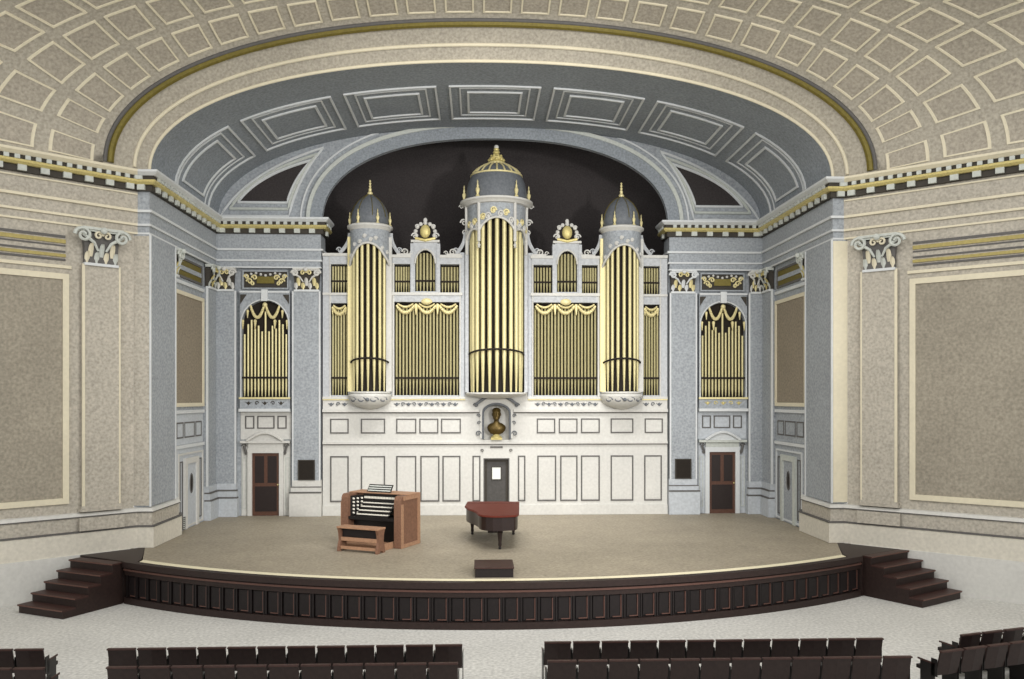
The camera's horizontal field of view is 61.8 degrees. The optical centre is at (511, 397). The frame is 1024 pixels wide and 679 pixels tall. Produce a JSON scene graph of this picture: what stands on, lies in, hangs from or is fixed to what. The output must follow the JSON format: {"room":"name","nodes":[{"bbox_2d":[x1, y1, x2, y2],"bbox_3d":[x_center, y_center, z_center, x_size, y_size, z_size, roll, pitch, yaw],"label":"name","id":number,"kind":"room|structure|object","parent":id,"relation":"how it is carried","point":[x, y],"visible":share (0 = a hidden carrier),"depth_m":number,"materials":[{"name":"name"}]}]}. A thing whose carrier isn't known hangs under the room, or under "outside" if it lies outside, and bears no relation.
{"room":"auditorium","nodes":[
{"label":"auditorium","id":0,"kind":"room"},
{"bbox_2d":[0,217,133,548],"bbox_3d":[-15.188,-0.529,19.072,13.110,11.420,0.310,0,0,-44],"label":"wall","id":1,"kind":"structure","parent":0,"point":[40,262],"depth_m":22.02,"materials":[{"name":"paint"}]},
{"bbox_2d":[0,144,137,233],"bbox_3d":[-13.521,-5.399,20.550,9.128,1.760,0.680,0,0,-44],"label":"crown molding","id":2,"kind":"structure","parent":1,"relation":"attached to","point":[35,185],"depth_m":22.28,"materials":[{"name":"paint"}]},
{"bbox_2d":[0,497,182,606],"bbox_3d":[-12.765,4.101,21.244,2.019,2.160,11.098,0,0,36],"label":"wall base","id":3,"kind":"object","parent":1,"relation":"attached to","point":[32,549],"depth_m":22.12,"materials":[{"name":"paint"}]},
{"bbox_2d":[73,225,131,530],"bbox_3d":[-10.928,-0.513,22.805,1.500,8.029,0.443,0,0,-44],"label":"pilaster","id":4,"kind":"object","parent":1,"relation":"attached to","point":[100,271],"visible":1,"depth_m":22.84,"materials":[{"name":"paint"}]},
{"bbox_2d":[134,234,176,506],"bbox_3d":[-10.258,-0.754,24.630,0.475,7.530,2.010,0,0,-2],"label":"pier","id":5,"kind":"object","parent":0,"point":[155,260],"visible":1,"depth_m":23.96,"materials":[{"name":"grey paint"}]},
{"bbox_2d":[177,254,206,530],"bbox_3d":[-10.362,-0.529,26.802,0.280,11.420,6.250,0,0,-2],"label":"wall","id":6,"kind":"structure","parent":0,"point":[191,281],"depth_m":27.29,"materials":[{"name":"grey paint"}]},
{"bbox_2d":[177,248,185,276],"bbox_3d":[-10.076,-4.097,25.948,0.375,0.856,0.582,0,0,-2],"label":"capital","id":7,"kind":"object","parent":6,"relation":"attached to","point":[180,252],"visible":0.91,"depth_m":25.88,"materials":[{"name":"grey paint"}]},
{"bbox_2d":[182,517,185,529],"bbox_3d":[-10.112,3.871,26.362,0.045,0.380,0.250,0,0,-2],"label":"air vent","id":8,"kind":"object","parent":6,"relation":"in","point":[183,518],"visible":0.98,"depth_m":26.29,"materials":[{"name":"metal"}]},
{"bbox_2d":[178,450,202,529],"bbox_3d":[-10.265,2.926,27.406,0.078,2.390,2.350,0,0,-2],"label":"door","id":9,"kind":"structure","parent":6,"relation":"in","point":[190,466],"depth_m":27.36,"materials":[{"name":"white paint"}]},
{"bbox_2d":[203,264,239,520],"bbox_3d":[-9.952,-0.199,29.326,0.898,8.650,1.236,0,0,-2],"label":"pilaster","id":10,"kind":"object","parent":6,"relation":"attached to","point":[221,498],"visible":1,"depth_m":29.65,"materials":[{"name":"grey paint"}]},
{"bbox_2d":[137,169,333,269],"bbox_3d":[-8.430,-5.399,27.015,4.381,1.760,7.240,0,0,-2],"label":"entablature","id":11,"kind":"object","parent":6,"relation":"attached to","point":[167,211],"depth_m":29.48,"materials":[{"name":"grey paint"}]},
{"bbox_2d":[80,513,897,602],"bbox_3d":[-0.467,4.654,24.866,22.040,1.054,10.810,0,0,-2],"label":"floor","id":12,"kind":"structure","parent":0,"point":[581,545],"depth_m":23.73,"materials":[{"name":"brown wood"}]},
{"bbox_2d":[337,524,385,554],"bbox_3d":[-4.053,3.793,22.946,1.300,0.670,0.400,0,0,23],"label":"bench","id":13,"kind":"object","parent":12,"relation":"on","point":[346,532],"visible":1,"depth_m":22.83,"materials":[{"name":"brown wood"}]},
{"bbox_2d":[341,484,419,550],"bbox_3d":[-3.813,3.296,23.989,1.980,1.660,1.560,0,0,23],"label":"organ console","id":14,"kind":"object","parent":12,"relation":"on","point":[377,505],"visible":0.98,"depth_m":23.96,"materials":[{"name":"brown wood"}]},
{"bbox_2d":[465,501,518,548],"bbox_3d":[-0.593,3.643,24.576,1.607,0.970,3.384,0,0,1],"label":"grand piano","id":15,"kind":"object","parent":12,"relation":"on","point":[497,517],"visible":1,"depth_m":23.58,"materials":[{"name":"brown wood"}]},
{"bbox_2d":[122,554,862,629],"bbox_3d":[-0.278,4.646,20.567,18.894,1.070,3.164,0,0,-2],"label":"stage front","id":16,"kind":"object","parent":12,"relation":"attached to","point":[298,599],"visible":1,"depth_m":19.60,"materials":[{"name":"brown wood"}]},
{"bbox_2d":[474,559,513,577],"bbox_3d":[-0.426,4.011,20.104,0.920,0.235,0.970,0,0,-2],"label":"podium","id":17,"kind":"object","parent":12,"relation":"on","point":[483,568],"visible":1,"depth_m":19.65,"materials":[{"name":"black wood"}]},
{"bbox_2d":[322,145,667,515],"bbox_3d":[-0.565,-2.399,30.173,12.170,13.050,2.572,0,0,2],"label":"pipe organ","id":18,"kind":"object","parent":12,"relation":"on","point":[421,346],"visible":1,"depth_m":30.09,"materials":[{"name":"white paint"}]},
{"bbox_2d":[348,394,391,409],"bbox_3d":[-4.974,0.146,29.952,1.520,0.550,1.567,0,0,-2],"label":"corbel","id":19,"kind":"object","parent":18,"relation":"on","point":[355,401],"depth_m":29.51,"materials":[{"name":"white paint"}]},
{"bbox_2d":[483,458,508,500],"bbox_3d":[-0.553,3.128,30.267,0.914,1.986,0.190,0,0,-2],"label":"door","id":20,"kind":"structure","parent":18,"relation":"attached to","point":[495,470],"depth_m":30.28,"materials":[{"name":"grey paint"}]},
{"bbox_2d":[487,407,505,439],"bbox_3d":[-0.549,0.908,30.182,0.660,1.135,0.430,0,0,-2],"label":"bust","id":21,"kind":"object","parent":18,"relation":"on","point":[496,428],"visible":1,"depth_m":30.07,"materials":[{"name":"brown metal"}]},
{"bbox_2d":[600,394,642,409],"bbox_3d":[3.879,0.146,30.306,1.520,0.550,1.567,0,0,-2],"label":"corbel","id":22,"kind":"object","parent":18,"relation":"on","point":[607,401],"depth_m":29.85,"materials":[{"name":"white paint"}]},
{"bbox_2d":[216,127,762,515],"bbox_3d":[-0.695,-2.278,30.567,19.900,14.918,0.800,0,0,-2],"label":"wall","id":23,"kind":"structure","parent":0,"point":[299,183],"depth_m":30.14,"materials":[{"name":"grey paint"}]},
{"bbox_2d":[238,289,291,411],"bbox_3d":[-8.617,-1.644,29.848,1.760,4.250,0.298,0,0,-2],"label":"organ pipes","id":24,"kind":"object","parent":23,"relation":"attached to","point":[265,329],"visible":1,"depth_m":29.87,"materials":[{"name":"metal"}]},
{"bbox_2d":[242,270,288,289],"bbox_3d":[-8.620,-4.129,29.922,1.600,0.660,0.150,0,0,-2],"label":"carved panel","id":25,"kind":"object","parent":23,"relation":"attached to","point":[251,279],"visible":1,"depth_m":29.91,"materials":[{"name":"gold paint"}]},
{"bbox_2d":[240,411,291,515],"bbox_3d":[-8.619,2.304,29.878,1.760,3.645,0.243,0,0,-2],"label":"door frame","id":26,"kind":"structure","parent":23,"relation":"in","point":[265,456],"depth_m":29.95,"materials":[{"name":"white paint"}]},
{"bbox_2d":[289,267,322,516],"bbox_3d":[-7.181,-0.199,29.795,1.127,8.650,0.519,0,0,-2],"label":"pilaster","id":27,"kind":"object","parent":23,"relation":"attached to","point":[305,496],"visible":1,"depth_m":29.81,"materials":[{"name":"grey paint"}]},
{"bbox_2d":[298,460,314,479],"bbox_3d":[-7.159,2.516,29.783,0.580,0.710,0.050,0,0,-2],"label":"wall plaque","id":28,"kind":"object","parent":27,"relation":"attached to","point":[306,468],"visible":1,"depth_m":29.76,"materials":[{"name":"black metal"}]},
{"bbox_2d":[667,269,699,514],"bbox_3d":[6.092,-0.199,30.326,1.127,8.650,0.519,0,0,-2],"label":"pilaster","id":29,"kind":"object","parent":23,"relation":"attached to","point":[683,495],"visible":1,"depth_m":30.34,"materials":[{"name":"grey paint"}]},
{"bbox_2d":[675,459,691,478],"bbox_3d":[6.071,2.516,30.312,0.580,0.710,0.050,0,0,-2],"label":"wall plaque","id":30,"kind":"object","parent":29,"relation":"attached to","point":[683,467],"visible":1,"depth_m":30.30,"materials":[{"name":"black metal"}]},
{"bbox_2d":[697,411,746,512],"bbox_3d":[7.518,2.304,30.523,1.760,3.645,0.243,0,0,-2],"label":"door","id":31,"kind":"structure","parent":23,"relation":"in","point":[721,456],"depth_m":30.59,"materials":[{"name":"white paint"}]},
{"bbox_2d":[700,273,744,291],"bbox_3d":[7.517,-4.129,30.568,1.600,0.660,0.150,0,0,-2],"label":"carved panel","id":32,"kind":"object","parent":23,"relation":"attached to","point":[709,282],"visible":1,"depth_m":30.56,"materials":[{"name":"gold paint"}]},
{"bbox_2d":[697,292,748,410],"bbox_3d":[7.520,-1.644,30.494,1.760,4.250,0.298,0,0,-2],"label":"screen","id":33,"kind":"object","parent":23,"relation":"attached to","point":[722,331],"visible":1,"depth_m":30.52,"materials":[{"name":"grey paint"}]},
{"bbox_2d":[94,12,886,175],"bbox_3d":[-0.414,-8.325,23.548,21.401,4.132,1.026,0,0,-2],"label":"arch","id":34,"kind":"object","parent":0,"point":[130,134],"depth_m":23.56,"materials":[{"name":"paint"}]},
{"bbox_2d":[151,63,830,217],"bbox_3d":[-0.559,-8.011,27.174,19.640,3.506,6.310,0,0,-2],"label":"ceiling","id":35,"kind":"structure","parent":0,"point":[772,157],"depth_m":26.69,"materials":[{"name":"grey paint"}]},
{"bbox_2d":[323,140,665,263],"bbox_3d":[-0.769,-3.394,32.425,16.000,15.250,2.880,0,0,-2],"label":"wall","id":36,"kind":"structure","parent":0,"point":[414,184],"depth_m":33.65,"materials":[{"name":"black paint"}]},
{"bbox_2d":[0,0,1023,170],"bbox_3d":[-0.321,-8.677,21.219,29.819,4.836,3.986,0,0,-2],"label":"ceiling","id":37,"kind":"structure","parent":0,"point":[936,80],"depth_m":21.98,"materials":[{"name":"paint"}]},
{"bbox_2d":[0,596,1023,678],"bbox_3d":[0.021,5.241,12.681,48.000,0.120,37.200,0,0,-2],"label":"floor","id":38,"kind":"structure","parent":0,"point":[80,642],"depth_m":18.87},
{"bbox_2d":[0,667,14,678],"bbox_3d":[-8.255,4.750,13.914,0.500,0.862,0.595,0,0,-2],"label":"seat","id":39,"kind":"object","parent":38,"relation":"on","point":[5,672],"visible":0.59,"depth_m":13.67,"materials":[{"name":"brown wood"}]},
{"bbox_2d":[0,649,15,674],"bbox_3d":[-8.837,4.750,14.941,0.500,0.862,0.595,0,0,-2],"label":"seat","id":40,"kind":"object","parent":38,"relation":"on","point":[7,659],"visible":0.55,"depth_m":14.71,"materials":[{"name":"brown wood"}]},
{"bbox_2d":[14,648,57,676],"bbox_3d":[-8.317,4.750,14.962,0.500,0.862,0.595,0,0,-2],"label":"seat","id":41,"kind":"object","parent":38,"relation":"on","point":[25,657],"visible":0.8,"depth_m":14.74,"materials":[{"name":"brown wood"}]},
{"bbox_2d":[13,667,59,678],"bbox_3d":[-7.735,4.750,13.934,0.500,0.862,0.595,0,0,-2],"label":"seat","id":42,"kind":"object","parent":38,"relation":"on","point":[20,672],"visible":1,"depth_m":13.68,"materials":[{"name":"brown wood"}]},
{"bbox_2d":[17,557,122,618],"bbox_3d":[-10.852,4.656,21.046,1.540,1.050,1.732,0,0,24],"label":"steps","id":43,"kind":"structure","parent":38,"relation":"on","point":[88,585],"depth_m":20.96,"materials":[{"name":"brown wood"}]},
{"bbox_2d":[106,648,139,674],"bbox_3d":[-6.741,4.750,14.995,0.500,0.862,0.595,0,0,-2],"label":"seat","id":44,"kind":"object","parent":38,"relation":"on","point":[116,656],"visible":0.67,"depth_m":14.75,"materials":[{"name":"brown wood"}]},
{"bbox_2d":[106,666,139,678],"bbox_3d":[-6.279,4.750,13.993,0.500,0.862,0.595,0,0,-2],"label":"seat","id":45,"kind":"object","parent":38,"relation":"on","point":[113,672],"visible":0.83,"depth_m":13.74,"materials":[{"name":"brown wood"}]},
{"bbox_2d":[137,647,167,673],"bbox_3d":[-6.230,4.750,15.015,0.500,0.862,0.595,0,0,-2],"label":"seat","id":46,"kind":"object","parent":38,"relation":"on","point":[148,656],"visible":0.62,"depth_m":14.78,"materials":[{"name":"brown wood"}]},
{"bbox_2d":[138,665,172,678],"bbox_3d":[-5.764,4.750,14.013,0.500,0.862,0.595,0,0,-2],"label":"seat","id":47,"kind":"object","parent":38,"relation":"on","point":[163,671],"visible":0.84,"depth_m":13.76,"materials":[{"name":"brown wood"}]},
{"bbox_2d":[167,647,197,674],"bbox_3d":[-5.719,4.750,15.036,0.500,0.862,0.595,0,0,-2],"label":"seat","id":48,"kind":"object","parent":38,"relation":"on","point":[176,655],"visible":0.66,"depth_m":14.79,"materials":[{"name":"brown wood"}]},
{"bbox_2d":[171,665,204,678],"bbox_3d":[-5.249,4.750,14.034,0.500,0.862,0.595,0,0,-2],"label":"seat","id":49,"kind":"object","parent":38,"relation":"on","point":[179,671],"visible":0.84,"depth_m":13.78,"materials":[{"name":"brown wood"}]},
{"bbox_2d":[197,647,227,673],"bbox_3d":[-5.207,4.750,15.056,0.500,0.862,0.595,0,0,-2],"label":"seat","id":50,"kind":"object","parent":38,"relation":"on","point":[206,655],"visible":0.65,"depth_m":14.82,"materials":[{"name":"brown wood"}]},
{"bbox_2d":[204,665,236,678],"bbox_3d":[-4.734,4.750,14.054,0.500,0.862,0.595,0,0,-2],"label":"seat","id":51,"kind":"object","parent":38,"relation":"on","point":[211,671],"visible":0.84,"depth_m":13.80,"materials":[{"name":"brown wood"}]},
{"bbox_2d":[227,646,257,670],"bbox_3d":[-4.696,4.750,15.077,0.500,0.862,0.595,0,0,-2],"label":"seat","id":52,"kind":"object","parent":38,"relation":"on","point":[237,655],"visible":0.64,"depth_m":14.84,"materials":[{"name":"brown wood"}]},
{"bbox_2d":[236,664,268,678],"bbox_3d":[-4.219,4.750,14.075,0.500,0.862,0.595,0,0,-2],"label":"seat","id":53,"kind":"object","parent":38,"relation":"on","point":[244,671],"visible":0.85,"depth_m":13.82,"materials":[{"name":"brown wood"}]},
{"bbox_2d":[257,646,287,670],"bbox_3d":[-4.185,4.750,15.097,0.500,0.862,0.595,0,0,-2],"label":"seat","id":54,"kind":"object","parent":38,"relation":"on","point":[267,655],"visible":0.63,"depth_m":14.86,"materials":[{"name":"brown wood"}]},
{"bbox_2d":[268,664,301,678],"bbox_3d":[-3.704,4.750,14.096,0.500,0.862,0.595,0,0,-2],"label":"seat","id":55,"kind":"object","parent":38,"relation":"on","point":[276,671],"visible":0.86,"depth_m":13.85,"materials":[{"name":"brown wood"}]},
{"bbox_2d":[287,646,317,669],"bbox_3d":[-3.674,4.750,15.118,0.500,0.862,0.595,0,0,-2],"label":"seat","id":56,"kind":"object","parent":38,"relation":"on","point":[299,655],"visible":0.64,"depth_m":14.88,"materials":[{"name":"brown wood"}]},
{"bbox_2d":[301,663,332,678],"bbox_3d":[-3.189,4.750,14.116,0.500,0.862,0.595,0,0,-2],"label":"seat","id":57,"kind":"object","parent":38,"relation":"on","point":[309,671],"visible":0.88,"depth_m":13.87,"materials":[{"name":"brown wood"}]},
{"bbox_2d":[317,645,346,669],"bbox_3d":[-3.162,4.750,15.138,0.500,0.862,0.595,0,0,-2],"label":"seat","id":58,"kind":"object","parent":38,"relation":"on","point":[331,654],"visible":0.68,"depth_m":14.90,"materials":[{"name":"brown wood"}]},
{"bbox_2d":[333,663,364,678],"bbox_3d":[-2.674,4.750,14.137,0.500,0.862,0.595,0,0,-2],"label":"seat","id":59,"kind":"object","parent":38,"relation":"on","point":[341,670],"visible":0.87,"depth_m":13.89,"materials":[{"name":"brown wood"}]},
{"bbox_2d":[346,645,375,669],"bbox_3d":[-2.651,4.750,15.159,0.500,0.862,0.595,0,0,-2],"label":"seat","id":60,"kind":"object","parent":38,"relation":"on","point":[363,654],"visible":0.63,"depth_m":14.92,"materials":[{"name":"brown wood"}]},
{"bbox_2d":[365,663,396,678],"bbox_3d":[-2.159,4.750,14.158,0.500,0.862,0.595,0,0,-2],"label":"seat","id":61,"kind":"object","parent":38,"relation":"on","point":[372,670],"visible":0.93,"depth_m":13.91,"materials":[{"name":"brown wood"}]},
{"bbox_2d":[376,645,405,668],"bbox_3d":[-2.140,4.750,15.179,0.500,0.862,0.595,0,0,-2],"label":"seat","id":62,"kind":"object","parent":38,"relation":"on","point":[395,654],"visible":0.64,"depth_m":14.94,"materials":[{"name":"brown wood"}]},
{"bbox_2d":[397,662,428,678],"bbox_3d":[-1.643,4.750,14.178,0.500,0.862,0.595,0,0,-2],"label":"seat","id":63,"kind":"object","parent":38,"relation":"on","point":[406,670],"visible":0.98,"depth_m":13.93,"materials":[{"name":"brown wood"}]},
{"bbox_2d":[405,644,434,668],"bbox_3d":[-1.629,4.750,15.200,0.500,0.862,0.595,0,0,-2],"label":"seat","id":64,"kind":"object","parent":38,"relation":"on","point":[414,652],"visible":0.7,"depth_m":14.96,"materials":[{"name":"brown wood"}]},
{"bbox_2d":[428,662,458,678],"bbox_3d":[-1.128,4.750,14.199,0.500,0.862,0.595,0,0,-2],"label":"seat","id":65,"kind":"object","parent":38,"relation":"on","point":[437,670],"visible":1,"depth_m":13.95,"materials":[{"name":"brown wood"}]},
{"bbox_2d":[435,644,463,678],"bbox_3d":[-1.117,4.750,15.220,0.500,0.862,0.595,0,0,-2],"label":"seat","id":66,"kind":"object","parent":38,"relation":"on","point":[443,652],"visible":0.84,"depth_m":14.98,"materials":[{"name":"brown wood"}]},
{"bbox_2d":[542,641,570,678],"bbox_3d":[0.799,4.750,15.397,0.500,0.862,0.595,0,0,-2],"label":"seat","id":67,"kind":"object","parent":38,"relation":"on","point":[552,650],"visible":0.85,"depth_m":15.16,"materials":[{"name":"brown wood"}]},
{"bbox_2d":[544,659,576,678],"bbox_3d":[0.812,4.750,14.326,0.500,0.862,0.595,0,0,-2],"label":"seat","id":68,"kind":"object","parent":38,"relation":"on","point":[555,669],"visible":1,"depth_m":14.09,"materials":[{"name":"brown wood"}]},
{"bbox_2d":[571,641,599,664],"bbox_3d":[1.310,4.750,15.417,0.500,0.862,0.595,0,0,-2],"label":"seat","id":69,"kind":"object","parent":38,"relation":"on","point":[581,649],"visible":0.72,"depth_m":15.18,"materials":[{"name":"brown wood"}]},
{"bbox_2d":[576,659,607,678],"bbox_3d":[1.323,4.750,14.347,0.500,0.862,0.595,0,0,-2],"label":"seat","id":70,"kind":"object","parent":38,"relation":"on","point":[587,668],"visible":0.89,"depth_m":14.11,"materials":[{"name":"brown wood"}]},
{"bbox_2d":[600,640,628,664],"bbox_3d":[1.821,4.750,15.438,0.500,0.862,0.595,0,0,-2],"label":"seat","id":71,"kind":"object","parent":38,"relation":"on","point":[617,649],"visible":0.66,"depth_m":15.20,"materials":[{"name":"brown wood"}]},
{"bbox_2d":[607,659,638,678],"bbox_3d":[1.834,4.750,14.367,0.500,0.862,0.595,0,0,-2],"label":"seat","id":72,"kind":"object","parent":38,"relation":"on","point":[618,668],"visible":0.88,"depth_m":14.13,"materials":[{"name":"brown wood"}]},
{"bbox_2d":[628,640,657,663],"bbox_3d":[2.333,4.750,15.458,0.500,0.862,0.595,0,0,-2],"label":"seat","id":73,"kind":"object","parent":38,"relation":"on","point":[639,649],"visible":0.69,"depth_m":15.22,"materials":[{"name":"brown wood"}]},
{"bbox_2d":[638,658,668,678],"bbox_3d":[2.345,4.750,14.388,0.500,0.862,0.595,0,0,-2],"label":"seat","id":74,"kind":"object","parent":38,"relation":"on","point":[655,668],"visible":0.88,"depth_m":14.15,"materials":[{"name":"brown wood"}]},
{"bbox_2d":[657,640,685,663],"bbox_3d":[2.844,4.750,15.479,0.500,0.862,0.595,0,0,-2],"label":"seat","id":75,"kind":"object","parent":38,"relation":"on","point":[668,649],"visible":0.68,"depth_m":15.24,"materials":[{"name":"brown wood"}]},
{"bbox_2d":[668,658,699,678],"bbox_3d":[2.857,4.750,14.408,0.500,0.862,0.595,0,0,-2],"label":"seat","id":76,"kind":"object","parent":38,"relation":"on","point":[680,668],"visible":0.88,"depth_m":14.17,"materials":[{"name":"brown wood"}]},
{"bbox_2d":[685,639,714,663],"bbox_3d":[3.355,4.750,15.499,0.500,0.862,0.595,0,0,-2],"label":"seat","id":77,"kind":"object","parent":38,"relation":"on","point":[703,648],"visible":0.67,"depth_m":15.26,"materials":[{"name":"brown wood"}]},
{"bbox_2d":[699,658,730,678],"bbox_3d":[3.368,4.750,14.429,0.500,0.862,0.595,0,0,-2],"label":"seat","id":78,"kind":"object","parent":38,"relation":"on","point":[711,668],"visible":0.87,"depth_m":14.19,"materials":[{"name":"brown wood"}]},
{"bbox_2d":[713,639,742,662],"bbox_3d":[3.866,4.750,15.520,0.500,0.862,0.595,0,0,-2],"label":"seat","id":79,"kind":"object","parent":38,"relation":"on","point":[724,648],"visible":0.65,"depth_m":15.28,"materials":[{"name":"brown wood"}]},
{"bbox_2d":[729,657,760,678],"bbox_3d":[3.879,4.750,14.449,0.500,0.862,0.595,0,0,-2],"label":"seat","id":80,"kind":"object","parent":38,"relation":"on","point":[741,667],"visible":0.88,"depth_m":14.22,"materials":[{"name":"brown wood"}]},
{"bbox_2d":[742,639,770,662],"bbox_3d":[4.378,4.750,15.540,0.500,0.862,0.595,0,0,-2],"label":"seat","id":81,"kind":"object","parent":38,"relation":"on","point":[760,648],"visible":0.66,"depth_m":15.30,"materials":[{"name":"brown wood"}]},
{"bbox_2d":[760,657,791,678],"bbox_3d":[4.390,4.750,14.470,0.500,0.862,0.595,0,0,-2],"label":"seat","id":82,"kind":"object","parent":38,"relation":"on","point":[772,667],"visible":0.88,"depth_m":14.23,"materials":[{"name":"brown wood"}]},
{"bbox_2d":[770,638,799,665],"bbox_3d":[4.889,4.750,15.560,0.500,0.862,0.595,0,0,-2],"label":"seat","id":83,"kind":"object","parent":38,"relation":"on","point":[780,647],"visible":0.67,"depth_m":15.32,"materials":[{"name":"brown wood"}]},
{"bbox_2d":[790,656,821,678],"bbox_3d":[4.902,4.750,14.490,0.500,0.862,0.595,0,0,-2],"label":"seat","id":84,"kind":"object","parent":38,"relation":"on","point":[802,667],"visible":0.88,"depth_m":14.26,"materials":[{"name":"brown wood"}]},
{"bbox_2d":[798,638,827,664],"bbox_3d":[5.400,4.750,15.581,0.500,0.862,0.595,0,0,-2],"label":"seat","id":85,"kind":"object","parent":38,"relation":"on","point":[809,647],"visible":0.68,"depth_m":15.34,"materials":[{"name":"brown wood"}]},
{"bbox_2d":[820,656,851,678],"bbox_3d":[5.413,4.750,14.511,0.500,0.862,0.595,0,0,-2],"label":"seat","id":86,"kind":"object","parent":38,"relation":"on","point":[832,667],"visible":0.89,"depth_m":14.28,"materials":[{"name":"brown wood"}]},
{"bbox_2d":[826,638,855,664],"bbox_3d":[5.911,4.750,15.601,0.500,0.862,0.595,0,0,-2],"label":"seat","id":87,"kind":"object","parent":38,"relation":"on","point":[836,646],"visible":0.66,"depth_m":15.36,"materials":[{"name":"brown wood"}]},
{"bbox_2d":[850,656,882,678],"bbox_3d":[5.924,4.750,14.531,0.500,0.862,0.595,0,0,-2],"label":"seat","id":88,"kind":"object","parent":38,"relation":"on","point":[862,667],"visible":0.88,"depth_m":14.30,"materials":[{"name":"brown wood"}]},
{"bbox_2d":[854,637,883,662],"bbox_3d":[6.423,4.750,15.622,0.500,0.862,0.595,0,0,-2],"label":"seat","id":89,"kind":"object","parent":38,"relation":"on","point":[864,646],"visible":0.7,"depth_m":15.38,"materials":[{"name":"brown wood"}]},
{"bbox_2d":[880,655,912,678],"bbox_3d":[6.435,4.750,14.552,0.500,0.862,0.595,0,0,-2],"label":"seat","id":90,"kind":"object","parent":38,"relation":"on","point":[892,667],"visible":0.88,"depth_m":14.32,"materials":[{"name":"brown wood"}]},
{"bbox_2d":[863,549,961,607],"bbox_3d":[10.376,4.656,22.240,1.780,1.050,1.732,0,0,-34],"label":"steps","id":91,"kind":"structure","parent":38,"relation":"on","point":[892,576],"depth_m":22.04,"materials":[{"name":"brown wood"}]},
{"bbox_2d":[916,648,963,678],"bbox_3d":[7.444,4.750,14.892,0.500,0.862,0.595,0,0,-19],"label":"seat","id":92,"kind":"object","parent":38,"relation":"on","point":[947,665],"visible":1,"depth_m":14.71,"materials":[{"name":"brown wood"}]},
{"bbox_2d":[938,632,982,672],"bbox_3d":[8.324,4.750,15.899,0.500,0.862,0.595,0,0,-19],"label":"seat","id":93,"kind":"object","parent":38,"relation":"on","point":[969,639],"visible":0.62,"depth_m":15.67,"materials":[{"name":"brown wood"}]},
{"bbox_2d":[957,645,986,678],"bbox_3d":[7.943,4.750,15.066,0.500,0.862,0.595,0,0,-19],"label":"seat","id":94,"kind":"object","parent":38,"relation":"on","point":[971,662],"visible":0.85,"depth_m":14.85,"materials":[{"name":"brown wood"}]},
{"bbox_2d":[979,630,1004,670],"bbox_3d":[8.822,4.750,16.073,0.500,0.862,0.595,0,0,-19],"label":"seat","id":95,"kind":"object","parent":38,"relation":"on","point":[994,636],"visible":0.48,"depth_m":15.81,"materials":[{"name":"brown wood"}]},
{"bbox_2d":[980,642,1009,678],"bbox_3d":[8.443,4.750,15.240,0.500,0.862,0.595,0,0,-19],"label":"seat","id":96,"kind":"object","parent":38,"relation":"on","point":[994,659],"visible":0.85,"depth_m":15.03,"materials":[{"name":"brown wood"}]},
{"bbox_2d":[1000,627,1023,667],"bbox_3d":[9.321,4.750,16.249,0.500,0.862,0.595,0,0,-19],"label":"seat","id":97,"kind":"object","parent":38,"relation":"on","point":[1011,634],"visible":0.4,"depth_m":16.00,"materials":[{"name":"brown wood"}]},
{"bbox_2d":[1003,640,1023,678],"bbox_3d":[8.942,4.750,15.414,0.500,0.862,0.595,0,0,-19],"label":"seat","id":98,"kind":"object","parent":38,"relation":"on","point":[1014,656],"visible":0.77,"depth_m":15.21,"materials":[{"name":"brown wood"}]},
{"bbox_2d":[773,258,843,526],"bbox_3d":[9.242,-0.529,27.587,0.280,11.420,6.250,0,0,-2],"label":"wall","id":99,"kind":"structure","parent":0,"point":[789,287],"depth_m":28.13,"materials":[{"name":"grey paint"}]},
{"bbox_2d":[655,176,844,271],"bbox_3d":[7.429,-5.399,27.649,4.121,1.760,7.240,0,0,-2],"label":"entablature","id":100,"kind":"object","parent":99,"relation":"attached to","point":[813,217],"depth_m":30.03,"materials":[{"name":"grey paint"}]},
{"bbox_2d":[745,267,775,517],"bbox_3d":[8.718,-0.199,30.073,0.725,8.650,1.236,0,0,-2],"label":"pilaster","id":101,"kind":"object","parent":99,"relation":"attached to","point":[760,496],"visible":1,"depth_m":30.34,"materials":[{"name":"grey paint"}]},
{"bbox_2d":[776,448,802,525],"bbox_3d":[9.097,2.926,28.181,0.078,2.390,2.350,0,0,-2],"label":"door","id":102,"kind":"structure","parent":99,"relation":"in","point":[788,512],"depth_m":28.14,"materials":[{"name":"grey paint"}]},
{"bbox_2d":[795,253,804,280],"bbox_3d":[9.025,-4.097,26.712,0.375,0.856,0.582,0,0,-2],"label":"capital","id":103,"kind":"object","parent":99,"relation":"attached to","point":[800,257],"visible":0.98,"depth_m":26.65,"materials":[{"name":"grey paint"}]},
{"bbox_2d":[805,239,847,502],"bbox_3d":[9.312,-0.754,25.413,0.475,7.530,2.010,0,0,-2],"label":"pier","id":104,"kind":"object","parent":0,"point":[826,264],"visible":1,"depth_m":24.73,"materials":[{"name":"grey paint"}]},
{"bbox_2d":[848,219,1023,543],"bbox_3d":[14.670,-0.529,20.267,13.110,11.420,0.310,0,0,40],"label":"wall","id":105,"kind":"structure","parent":0,"point":[961,288],"depth_m":22.57,"materials":[{"name":"paint"}]},
{"bbox_2d":[850,232,905,525],"bbox_3d":[10.126,-0.513,23.648,1.500,8.029,0.443,0,0,40],"label":"pilaster","id":106,"kind":"object","parent":105,"relation":"attached to","point":[879,274],"visible":1,"depth_m":23.69,"materials":[{"name":"paint"}]},
{"bbox_2d":[798,494,1023,604],"bbox_3d":[12.082,4.101,22.238,2.019,2.160,11.098,0,0,-41],"label":"wall base","id":107,"kind":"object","parent":105,"relation":"attached to","point":[980,556],"depth_m":22.55,"materials":[{"name":"paint"}]},
{"bbox_2d":[844,147,1023,240],"bbox_3d":[12.890,-5.399,21.607,9.128,1.760,0.680,0,0,40],"label":"entablature","id":108,"kind":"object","parent":105,"relation":"attached to","point":[987,187],"depth_m":22.78,"materials":[{"name":"paint"}]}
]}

